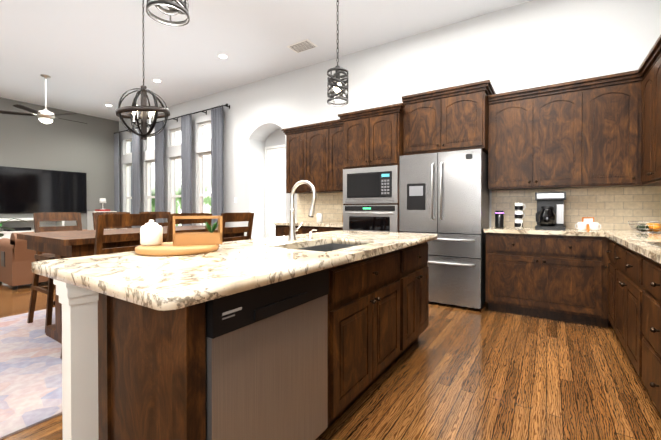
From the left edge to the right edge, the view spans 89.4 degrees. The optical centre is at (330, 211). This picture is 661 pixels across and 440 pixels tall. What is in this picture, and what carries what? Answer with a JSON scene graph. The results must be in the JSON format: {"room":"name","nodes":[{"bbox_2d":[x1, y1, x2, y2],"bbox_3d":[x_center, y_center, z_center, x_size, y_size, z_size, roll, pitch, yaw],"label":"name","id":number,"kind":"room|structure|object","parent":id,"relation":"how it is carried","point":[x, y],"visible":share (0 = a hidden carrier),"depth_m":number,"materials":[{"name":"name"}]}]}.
{"room":"kitchen","nodes":[
{"label":"kitchen","id":0,"kind":"room"},
{"bbox_2d":[0,97,118,229],"bbox_3d":[-8.018,-0.728,6.599,0.162,3.630,7.460,0,1,33],"label":"wall","id":1,"kind":"structure","parent":0,"point":[35,142],"depth_m":8.45,"materials":[{"name":"grey paint"}]},
{"bbox_2d":[0,166,86,213],"bbox_3d":[-6.968,-0.485,8.030,0.049,1.060,1.880,0,1,33],"label":"wall-mounted tv","id":2,"kind":"object","parent":1,"relation":"attached to","point":[26,191],"visible":0.89,"depth_m":8.01,"materials":[{"name":"black plastic"}]},
{"bbox_2d":[0,0,531,120],"bbox_3d":[-3.155,-2.592,3.524,11.950,0.150,8.260,0,1,33],"label":"ceiling","id":3,"kind":"structure","parent":0,"point":[87,56],"depth_m":4.93,"materials":[{"name":"white paint"}]},
{"bbox_2d":[0,74,86,123],"bbox_3d":[-5.314,-2.100,6.297,1.298,0.880,1.249,0,1,33],"label":"ceiling fan","id":4,"kind":"object","parent":3,"relation":"hanging from","point":[45,115],"visible":1,"depth_m":6.16,"materials":[{"name":"silver metal"}]},
{"bbox_2d":[115,0,169,139],"bbox_3d":[-1.902,-1.626,3.394,0.485,1.780,0.487,0,1,33],"label":"orb chandelier","id":5,"kind":"object","parent":3,"relation":"hanging from","point":[143,108],"visible":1,"depth_m":3.38,"materials":[{"name":"black metal"}]},
{"bbox_2d":[146,0,189,25],"bbox_3d":[-0.669,-1.653,1.369,0.162,1.690,0.162,0,1,33],"label":"pendant light","id":6,"kind":"object","parent":3,"relation":"hanging from","point":[179,7],"visible":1,"depth_m":1.40,"materials":[{"name":"grey metal"}]},
{"bbox_2d":[217,54,227,58],"bbox_3d":[-1.754,-2.530,5.440,0.168,0.004,0.168,0,0,6],"label":"recessed light","id":7,"kind":"object","parent":3,"relation":"in","point":[223,56],"depth_m":5.44,"materials":[{"name":"white"}]},
{"bbox_2d":[287,39,317,52],"bbox_3d":[-0.434,-2.525,5.103,0.400,0.010,0.260,0,1,33],"label":"ceiling vent","id":8,"kind":"object","parent":3,"relation":"in","point":[302,46],"visible":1,"depth_m":5.09,"materials":[{"name":"white metal"}]},
{"bbox_2d":[327,0,347,105],"bbox_3d":[0.053,-1.657,2.474,0.158,1.700,0.158,0,1,33],"label":"pendant light","id":9,"kind":"object","parent":3,"relation":"hanging from","point":[336,85],"visible":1,"depth_m":2.44,"materials":[{"name":"grey metal"}]},
{"bbox_2d":[0,281,660,439],"bbox_3d":[-2.855,1.169,4.017,11.950,0.120,9.360,0,1,33],"label":"floor","id":10,"kind":"structure","parent":0,"point":[453,372],"depth_m":2.13,"materials":[{"name":"brown wood"}]},
{"bbox_2d":[0,218,26,236],"bbox_3d":[-6.312,0.593,6.017,1.391,0.997,1.421,0,1,33],"label":"monstera plant","id":11,"kind":"object","parent":10,"relation":"on","point":[7,228],"visible":0.65,"depth_m":6.60,"materials":[{"name":"green plant"}]},
{"bbox_2d":[0,307,61,439],"bbox_3d":[-1.893,1.108,3.531,2.490,0.010,3.300,0,1,33],"label":"rug","id":12,"kind":"object","parent":10,"relation":"on","point":[30,376],"depth_m":2.30,"materials":[{"name":"fabric"}]},
{"bbox_2d":[27,212,81,332],"bbox_3d":[-2.666,0.557,3.386,0.521,1.095,0.506,0,1,33],"label":"chair","id":13,"kind":"object","parent":12,"relation":"on","point":[48,290],"visible":0.42,"depth_m":3.33,"materials":[{"name":"brown wood"}]},
{"bbox_2d":[60,214,155,358],"bbox_3d":[-1.691,0.564,2.594,0.521,1.095,0.506,0,1,33],"label":"chair","id":14,"kind":"object","parent":12,"relation":"on","point":[111,220],"visible":0.21,"depth_m":2.40,"materials":[{"name":"brown wood"}]},
{"bbox_2d":[92,212,131,229],"bbox_3d":[-2.381,0.553,3.821,0.521,1.095,0.506,0,1,33],"label":"chair","id":15,"kind":"object","parent":12,"relation":"on","point":[95,217],"visible":0.04,"depth_m":3.88,"materials":[{"name":"brown wood"}]},
{"bbox_2d":[17,225,246,343],"bbox_3d":[-1.875,0.649,3.455,1.100,0.910,1.800,0,1,33],"label":"dining table","id":16,"kind":"object","parent":12,"relation":"on","point":[65,244],"visible":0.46,"depth_m":2.80,"materials":[{"name":"brown wood"}]},
{"bbox_2d":[139,212,169,225],"bbox_3d":[-2.096,0.549,4.256,0.521,1.095,0.506,0,1,33],"label":"chair","id":17,"kind":"object","parent":12,"relation":"on","point":[162,214],"visible":0.12,"depth_m":4.43,"materials":[{"name":"brown wood"}]},
{"bbox_2d":[166,213,211,241],"bbox_3d":[-1.407,0.560,3.029,0.521,1.095,0.506,0,1,33],"label":"chair","id":18,"kind":"object","parent":12,"relation":"on","point":[169,238],"visible":0.08,"depth_m":2.84,"materials":[{"name":"brown wood"}]},
{"bbox_2d":[221,212,253,241],"bbox_3d":[-1.122,0.556,3.464,0.521,1.095,0.506,0,1,33],"label":"chair","id":19,"kind":"object","parent":12,"relation":"on","point":[237,217],"visible":0.12,"depth_m":3.33,"materials":[{"name":"brown wood"}]},
{"bbox_2d":[0,218,63,238],"bbox_3d":[-6.943,0.613,7.688,0.444,0.930,1.200,0,1,33],"label":"console","id":20,"kind":"object","parent":10,"relation":"on","point":[21,226],"visible":0.23,"depth_m":7.56,"materials":[{"name":"white wood"}]},
{"bbox_2d":[0,229,87,289],"bbox_3d":[-4.548,0.695,5.289,0.979,0.806,0.956,0,1,33],"label":"recliner","id":21,"kind":"object","parent":10,"relation":"on","point":[17,258],"visible":0.46,"depth_m":4.75,"materials":[{"name":"brown leather"}]},
{"bbox_2d":[87,211,116,229],"bbox_3d":[-6.139,0.527,8.972,0.384,1.080,0.550,0,1,33],"label":"base cabinet","id":22,"kind":"object","parent":10,"relation":"on","point":[90,226],"visible":0.05,"depth_m":8.76,"materials":[{"name":"white wood"}]},
{"bbox_2d":[95,209,109,210],"bbox_3d":[-6.124,-0.036,8.975,0.240,0.044,0.260,0,1,33],"label":"books","id":23,"kind":"object","parent":22,"relation":"on","point":[102,209],"visible":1,"depth_m":8.89,"materials":[{"name":"red paper"}]},
{"bbox_2d":[99,198,105,208],"bbox_3d":[-6.124,-0.209,8.973,0.170,0.300,0.170,0,1,33],"label":"table lamp","id":24,"kind":"object","parent":23,"relation":"on","point":[102,200],"visible":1,"depth_m":8.92,"materials":[{"name":"white fabric"}]},
{"bbox_2d":[47,238,436,439],"bbox_3d":[-0.062,0.685,2.091,0.726,0.880,2.469,0,1,33],"label":"kitchen island","id":25,"kind":"object","parent":10,"relation":"on","point":[133,348],"depth_m":1.25,"materials":[{"name":"brown wood"}]},
{"bbox_2d":[31,230,436,313],"bbox_3d":[-0.158,0.225,2.172,1.015,0.040,2.505,0,1,33],"label":"island countertop","id":26,"kind":"structure","parent":25,"relation":"on","point":[174,283],"depth_m":1.31,"materials":[{"name":"beige stone"}]},
{"bbox_2d":[135,242,218,255],"bbox_3d":[-0.797,0.191,1.755,0.400,0.034,0.400,0,1,33],"label":"board","id":27,"kind":"object","parent":26,"relation":"on","point":[166,249],"visible":0.73,"depth_m":1.60,"materials":[{"name":"brown wood"}]},
{"bbox_2d":[140,220,162,245],"bbox_3d":[-0.930,0.107,1.734,0.104,0.132,0.104,0,1,33],"label":"candle jar","id":28,"kind":"object","parent":27,"relation":"on","point":[151,232],"visible":1,"depth_m":1.70,"materials":[{"name":"white"}]},
{"bbox_2d":[173,216,221,245],"bbox_3d":[-0.706,0.098,1.781,0.245,0.150,0.110,0,1,-25],"label":"caddy","id":29,"kind":"object","parent":27,"relation":"on","point":[195,238],"visible":1,"depth_m":1.75,"materials":[{"name":"brown wood"}]},
{"bbox_2d":[288,180,316,240],"bbox_3d":[-0.172,-0.005,2.297,0.232,0.417,0.134,0,1,33],"label":"faucet","id":30,"kind":"object","parent":26,"relation":"on","point":[292,233],"visible":1,"depth_m":2.29,"materials":[{"name":"silver metal"}]},
{"bbox_2d":[308,229,316,238],"bbox_3d":[-0.135,0.167,2.481,0.075,0.070,0.040,0,1,33],"label":"soap dispenser","id":31,"kind":"object","parent":26,"relation":"on","point":[310,235],"visible":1,"depth_m":2.48,"materials":[{"name":"silver metal"}]},
{"bbox_2d":[205,268,328,439],"bbox_3d":[-0.419,0.697,1.446,0.576,0.868,0.642,0,1,33],"label":"dishwasher","id":32,"kind":"object","parent":25,"relation":"in","point":[266,362],"visible":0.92,"depth_m":1.24,"materials":[{"name":"silver metal"}]},
{"bbox_2d":[275,225,296,236],"bbox_3d":[-0.561,0.656,5.566,0.449,0.880,0.618,0,1,33],"label":"base cabinet","id":33,"kind":"object","parent":10,"relation":"on","point":[282,228],"depth_m":5.34,"materials":[{"name":"brown wood"}]},
{"bbox_2d":[297,225,342,233],"bbox_3d":[-0.002,0.659,5.201,0.886,0.880,0.618,0,1,33],"label":"base cabinet","id":34,"kind":"object","parent":10,"relation":"on","point":[304,229],"depth_m":5.02,"materials":[{"name":"brown wood"}]},
{"bbox_2d":[273,221,342,228],"bbox_3d":[-0.202,0.198,5.320,1.355,0.040,0.630,0,1,33],"label":"countertop","id":35,"kind":"structure","parent":34,"relation":"on","point":[328,225],"depth_m":5.06,"materials":[{"name":"beige stone"}]},
{"bbox_2d":[317,213,322,222],"bbox_3d":[-0.175,0.102,5.410,0.100,0.150,0.100,0,1,33],"label":"canister","id":36,"kind":"object","parent":35,"relation":"on","point":[319,217],"visible":1,"depth_m":5.37,"materials":[{"name":"white ceramic"}]},
{"bbox_2d":[338,103,404,231],"bbox_3d":[0.687,-0.122,4.683,0.930,2.450,0.721,0,1,33],"label":"tall cabinet","id":37,"kind":"object","parent":10,"relation":"on","point":[372,137],"visible":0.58,"depth_m":4.36,"materials":[{"name":"brown wood"}]},
{"bbox_2d":[343,165,397,203],"bbox_3d":[0.637,-0.348,4.605,0.798,0.476,0.512,0,1,33],"label":"microwave","id":38,"kind":"object","parent":37,"relation":"in","point":[369,185],"visible":0.98,"depth_m":4.37,"materials":[{"name":"silver metal"}]},
{"bbox_2d":[343,205,397,231],"bbox_3d":[0.652,0.107,4.631,0.798,0.392,0.659,0,1,33],"label":"wall oven","id":39,"kind":"object","parent":37,"relation":"in","point":[379,218],"visible":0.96,"depth_m":4.38,"materials":[{"name":"silver metal"}]},
{"bbox_2d":[399,149,488,308],"bbox_3d":[1.425,0.205,4.185,0.945,1.805,0.721,0,1,33],"label":"fridge","id":40,"kind":"object","parent":10,"relation":"on","point":[444,196],"visible":0.73,"depth_m":3.87,"materials":[{"name":"silver metal"}]},
{"bbox_2d":[485,234,603,326],"bbox_3d":[2.336,0.672,3.673,1.070,0.880,0.617,0,1,33],"label":"base cabinet","id":41,"kind":"object","parent":10,"relation":"on","point":[600,277],"depth_m":3.40,"materials":[{"name":"brown wood"}]},
{"bbox_2d":[484,226,660,237],"bbox_3d":[2.575,0.213,3.505,1.680,0.040,0.630,0,1,33],"label":"countertop","id":42,"kind":"structure","parent":41,"relation":"on","point":[490,230],"depth_m":3.42,"materials":[{"name":"beige stone"}]},
{"bbox_2d":[495,211,503,227],"bbox_3d":[1.990,0.089,3.935,0.090,0.200,0.090,0,1,33],"label":"speaker","id":43,"kind":"object","parent":42,"relation":"on","point":[499,219],"visible":1,"depth_m":3.90},
{"bbox_2d":[514,203,525,227],"bbox_3d":[2.163,0.045,3.810,0.110,0.291,0.102,0,1,33],"label":"mugs","id":44,"kind":"object","parent":42,"relation":"on","point":[519,217],"visible":1,"depth_m":3.79,"materials":[{"name":"white ceramic"}]},
{"bbox_2d":[535,192,565,229],"bbox_3d":[2.403,-0.009,3.652,0.270,0.400,0.280,0,1,33],"label":"coffee maker","id":45,"kind":"object","parent":42,"relation":"on","point":[550,211],"visible":1,"depth_m":3.60,"materials":[{"name":"black plastic"}]},
{"bbox_2d":[575,222,586,229],"bbox_3d":[2.628,0.153,3.506,0.099,0.080,0.075,0,1,33],"label":"mug","id":46,"kind":"object","parent":42,"relation":"on","point":[581,225],"visible":1,"depth_m":3.48,"materials":[{"name":"white ceramic"}]},
{"bbox_2d":[582,217,593,229],"bbox_3d":[2.764,0.127,3.583,0.100,0.130,0.062,0,1,33],"label":"snack box","id":47,"kind":"object","parent":42,"relation":"on","point":[587,219],"visible":0.64,"depth_m":3.56,"materials":[{"name":"orange"}]},
{"bbox_2d":[589,222,600,229],"bbox_3d":[2.735,0.153,3.449,0.095,0.080,0.075,0,1,33],"label":"mug","id":48,"kind":"object","parent":42,"relation":"on","point":[593,225],"visible":1,"depth_m":3.42,"materials":[{"name":"white ceramic"}]},
{"bbox_2d":[628,221,660,232],"bbox_3d":[3.032,0.144,3.171,0.316,0.102,0.316,0,1,33],"label":"fruit basket","id":49,"kind":"object","parent":42,"relation":"on","point":[635,228],"visible":0.85,"depth_m":3.15,"materials":[{"name":"silver metal"}]},
{"bbox_2d":[636,223,660,231],"bbox_3d":[3.038,0.148,3.190,0.180,0.080,0.160,0,1,33],"label":"oranges","id":50,"kind":"object","parent":49,"relation":"in","point":[649,228],"visible":0.83,"depth_m":3.16,"materials":[{"name":"orange food"}]},
{"bbox_2d":[604,238,611,327],"bbox_3d":[2.717,0.680,2.756,0.618,0.880,0.392,0,1,33],"label":"base cabinet","id":51,"kind":"object","parent":10,"relation":"on","point":[607,241],"depth_m":3.14,"materials":[{"name":"brown wood"}]},
{"bbox_2d":[612,242,635,369],"bbox_3d":[2.358,0.684,2.207,0.618,0.880,0.920,0,1,33],"label":"base cabinet","id":52,"kind":"object","parent":10,"relation":"on","point":[623,259],"depth_m":2.41,"materials":[{"name":"brown wood"}]},
{"bbox_2d":[604,234,660,265],"bbox_3d":[2.045,0.228,1.735,0.630,0.040,2.914,0,1,33],"label":"countertop","id":53,"kind":"structure","parent":52,"relation":"on","point":[638,242],"depth_m":2.27,"materials":[{"name":"beige stone"}]},
{"bbox_2d":[648,242,660,246],"bbox_3d":[2.030,0.204,1.675,0.480,0.008,0.900,0,1,33],"label":"cooktop","id":54,"kind":"object","parent":53,"relation":"in","point":[658,244],"visible":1,"depth_m":2.07,"materials":[{"name":"black glass"}]},
{"bbox_2d":[636,254,660,413],"bbox_3d":[1.887,0.691,1.487,0.618,0.880,0.800,0,1,33],"label":"base cabinet","id":55,"kind":"object","parent":10,"relation":"on","point":[648,273],"depth_m":1.83,"materials":[{"name":"brown wood"}]},
{"bbox_2d":[119,0,660,238],"bbox_3d":[-1.145,-0.728,6.615,11.350,3.630,0.512,0,1,33],"label":"wall","id":56,"kind":"structure","parent":0,"point":[532,44],"depth_m":4.83,"materials":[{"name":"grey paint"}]},
{"bbox_2d":[126,139,131,211],"bbox_3d":[-5.460,-0.707,9.199,0.880,2.614,0.170,0,1,33],"label":"window","id":57,"kind":"structure","parent":56,"relation":"in","point":[127,178],"depth_m":9.43,"materials":[{"name":"white"}]},
{"bbox_2d":[146,134,154,211],"bbox_3d":[-4.548,-0.702,8.602,0.880,2.614,0.170,0,1,33],"label":"window","id":58,"kind":"structure","parent":56,"relation":"in","point":[148,174],"depth_m":8.84,"materials":[{"name":"white wood"}]},
{"bbox_2d":[114,104,229,133],"bbox_3d":[-4.053,-2.181,8.117,4.785,0.080,0.158,0,1,33],"label":"curtain rod","id":59,"kind":"object","parent":56,"relation":"attached to","point":[226,105],"visible":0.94,"depth_m":7.40,"materials":[{"name":"black metal"}]},
{"bbox_2d":[114,133,119,228],"bbox_3d":[-5.966,-0.585,9.315,0.268,3.258,0.064,0,1,33],"label":"curtain","id":60,"kind":"object","parent":59,"relation":"hanging from","point":[116,178],"visible":0.77,"depth_m":9.28,"materials":[{"name":"grey fabric"}]},
{"bbox_2d":[132,127,140,227],"bbox_3d":[-5.095,-0.580,8.746,0.408,3.258,0.064,0,1,33],"label":"curtain","id":61,"kind":"object","parent":59,"relation":"hanging from","point":[135,173],"visible":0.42,"depth_m":8.71,"materials":[{"name":"grey fabric"}]},
{"bbox_2d":[155,121,163,226],"bbox_3d":[-4.175,-0.575,8.144,0.408,3.258,0.064,0,1,33],"label":"curtain","id":62,"kind":"object","parent":59,"relation":"hanging from","point":[159,172],"visible":0.69,"depth_m":8.11,"materials":[{"name":"grey fabric"}]},
{"bbox_2d":[181,114,191,225],"bbox_3d":[-3.254,-0.570,7.542,0.408,3.258,0.064,0,1,33],"label":"curtain","id":63,"kind":"object","parent":59,"relation":"hanging from","point":[186,164],"visible":0.65,"depth_m":7.51,"materials":[{"name":"grey fabric"}]},
{"bbox_2d":[211,106,223,225],"bbox_3d":[-2.358,-0.565,6.957,0.408,3.258,0.064,0,1,33],"label":"curtain","id":64,"kind":"object","parent":59,"relation":"hanging from","point":[217,201],"visible":0.75,"depth_m":6.93,"materials":[{"name":"grey fabric"}]},
{"bbox_2d":[170,128,180,213],"bbox_3d":[-3.619,-0.697,7.995,0.880,2.614,0.170,0,1,33],"label":"window","id":65,"kind":"structure","parent":56,"relation":"in","point":[173,196],"depth_m":8.23,"materials":[{"name":"white wood"}]},
{"bbox_2d":[198,121,210,225],"bbox_3d":[-2.690,-0.692,7.388,0.880,2.614,0.170,0,1,33],"label":"window","id":66,"kind":"structure","parent":56,"relation":"in","point":[201,195],"depth_m":7.62,"materials":[{"name":"white wood"}]},
{"bbox_2d":[265,144,284,237],"bbox_3d":[-0.981,-0.132,6.753,0.936,2.435,0.105,0,1,33],"label":"back door","id":67,"kind":"structure","parent":56,"relation":"in","point":[274,183],"depth_m":6.90,"materials":[{"name":"white"}]},
{"bbox_2d":[286,123,341,193],"bbox_3d":[-0.277,-0.824,5.536,0.945,1.020,0.337,0,1,33],"label":"upper cabinet","id":68,"kind":"object","parent":56,"relation":"attached to","point":[314,154],"depth_m":5.36,"materials":[{"name":"brown wood"}]},
{"bbox_2d":[297,192,342,221],"bbox_3d":[-0.027,-0.069,5.591,1.350,0.490,0.011,0,1,33],"label":"backsplash","id":69,"kind":"structure","parent":56,"relation":"attached to","point":[330,205],"depth_m":5.65,"materials":[{"name":"tile"}]},
{"bbox_2d":[334,123,342,191],"bbox_3d":[0.230,-0.821,5.204,0.515,1.020,0.337,0,1,33],"label":"upper cabinet","id":70,"kind":"object","parent":56,"relation":"attached to","point":[338,127],"depth_m":5.07,"materials":[{"name":"brown wood"}]},
{"bbox_2d":[402,80,495,155],"bbox_3d":[1.494,-1.093,4.218,1.019,0.740,0.601,0,1,33],"label":"upper cabinet","id":71,"kind":"object","parent":56,"relation":"attached to","point":[453,118],"visible":0.92,"depth_m":3.97,"materials":[{"name":"brown wood"}]},
{"bbox_2d":[488,87,587,189],"bbox_3d":[2.349,-0.782,3.819,0.949,1.036,0.337,0,1,33],"label":"upper cabinet","id":72,"kind":"object","parent":56,"relation":"attached to","point":[530,135],"depth_m":3.70,"materials":[{"name":"brown wood"}]},
{"bbox_2d":[491,186,660,229],"bbox_3d":[2.748,-0.037,3.777,1.680,0.456,0.011,0,1,33],"label":"backsplash","id":73,"kind":"structure","parent":56,"relation":"attached to","point":[615,208],"depth_m":3.66,"materials":[{"name":"tile"}]},
{"bbox_2d":[572,75,639,187],"bbox_3d":[2.851,-0.779,3.453,0.540,1.036,0.402,0,1,33],"label":"upper cabinet","id":74,"kind":"object","parent":56,"relation":"attached to","point":[599,131],"depth_m":3.35,"materials":[{"name":"brown wood"}]},
{"bbox_3d":[1.603,-0.675,0.311,0.150,3.630,7.460,0,1,33],"label":"wall","id":75,"kind":"structure","parent":0,"visible":0},
{"bbox_2d":[640,67,660,185],"bbox_3d":[2.985,-0.774,2.898,0.338,1.036,0.496,0,1,33],"label":"upper cabinet","id":76,"kind":"object","parent":75,"relation":"attached to","point":[643,74],"depth_m":3.12,"materials":[{"name":"brown wood"}]},
{"bbox_2d":[648,43,660,182],"bbox_3d":[2.763,-0.771,2.559,0.338,1.036,0.562,0,1,33],"label":"upper cabinet","id":77,"kind":"object","parent":75,"relation":"attached to","point":[654,64],"depth_m":2.81,"materials":[{"name":"brown wood"}]},
{"label":"outside","id":78,"kind":"structure","parent":0,"visible":0},
{"bbox_2d":[151,125,210,225],"bbox_3d":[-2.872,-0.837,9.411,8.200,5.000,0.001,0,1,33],"label":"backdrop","id":79,"kind":"structure","parent":78,"point":[207,173],"depth_m":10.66,"materials":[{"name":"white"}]}
]}

